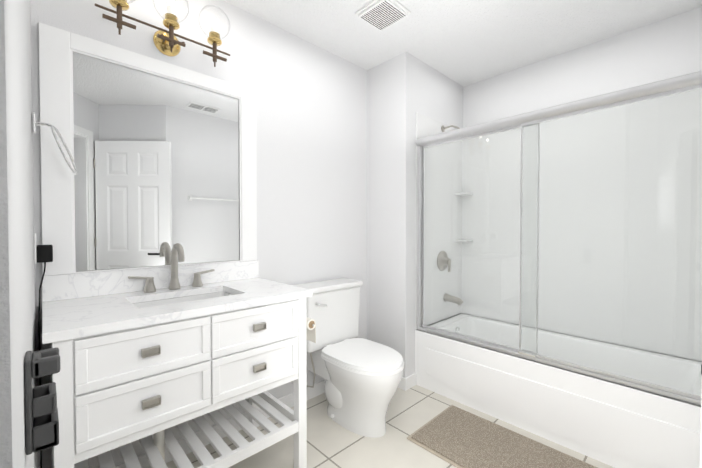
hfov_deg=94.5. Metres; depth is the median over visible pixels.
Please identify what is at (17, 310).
wall
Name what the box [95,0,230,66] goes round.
vanity light
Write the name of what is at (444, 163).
shower fixture
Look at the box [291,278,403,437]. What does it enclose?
toilet
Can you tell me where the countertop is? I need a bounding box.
[42,260,311,343]
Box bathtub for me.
[415,71,701,467]
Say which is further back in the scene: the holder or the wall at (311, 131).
the wall at (311, 131)
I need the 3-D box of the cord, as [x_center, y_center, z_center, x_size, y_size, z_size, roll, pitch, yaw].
[-1.152,0.591,1.230,0.046,1.096,0.165,-1,1,-44]
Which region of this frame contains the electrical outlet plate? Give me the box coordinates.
[34,233,36,263]
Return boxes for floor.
[166,385,613,467]
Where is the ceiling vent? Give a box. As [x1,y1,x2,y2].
[355,0,410,30]
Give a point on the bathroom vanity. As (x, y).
(145, 354)
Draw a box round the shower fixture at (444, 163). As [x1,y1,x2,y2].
[437,125,462,305]
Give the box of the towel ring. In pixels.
[31,112,77,174]
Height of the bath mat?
0.016 m
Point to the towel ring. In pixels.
(34, 123)
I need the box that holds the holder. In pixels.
[24,348,59,454]
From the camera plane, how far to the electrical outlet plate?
1.21 m
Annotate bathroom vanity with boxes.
[42,243,315,467]
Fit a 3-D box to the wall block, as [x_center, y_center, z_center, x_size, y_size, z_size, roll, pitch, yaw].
[0.567,-0.094,2.837,0.960,2.420,0.500,-1,1,-44]
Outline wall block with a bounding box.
[367,52,462,377]
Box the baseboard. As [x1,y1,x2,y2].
[115,373,415,467]
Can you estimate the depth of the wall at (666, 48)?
2.19 m
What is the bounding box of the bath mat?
[407,405,597,467]
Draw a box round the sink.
[132,291,231,308]
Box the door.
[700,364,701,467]
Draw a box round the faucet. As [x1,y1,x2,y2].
[128,243,214,292]
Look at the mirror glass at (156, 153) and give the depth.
1.55 m
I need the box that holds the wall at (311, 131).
[30,0,366,467]
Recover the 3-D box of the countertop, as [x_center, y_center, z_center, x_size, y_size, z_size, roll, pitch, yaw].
[-0.712,0.232,1.427,0.935,0.134,0.549,-1,1,-44]
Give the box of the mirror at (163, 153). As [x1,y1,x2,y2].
[39,22,256,275]
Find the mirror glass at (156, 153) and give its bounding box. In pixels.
[73,52,239,270]
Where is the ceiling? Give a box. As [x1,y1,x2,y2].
[223,0,701,86]
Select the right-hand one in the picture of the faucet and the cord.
the faucet
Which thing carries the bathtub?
on the floor
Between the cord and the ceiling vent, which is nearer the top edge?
the ceiling vent
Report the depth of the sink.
1.52 m
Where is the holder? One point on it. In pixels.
(41, 423)
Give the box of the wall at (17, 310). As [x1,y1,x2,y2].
[0,0,37,467]
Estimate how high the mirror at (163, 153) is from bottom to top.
0.996 m
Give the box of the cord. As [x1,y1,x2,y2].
[36,245,52,467]
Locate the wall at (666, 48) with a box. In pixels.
[463,6,701,127]
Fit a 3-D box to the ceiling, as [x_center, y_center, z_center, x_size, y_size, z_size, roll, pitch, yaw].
[0.389,-1.296,0.551,4.600,0.060,3.900,-1,1,-44]
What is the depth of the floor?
1.76 m

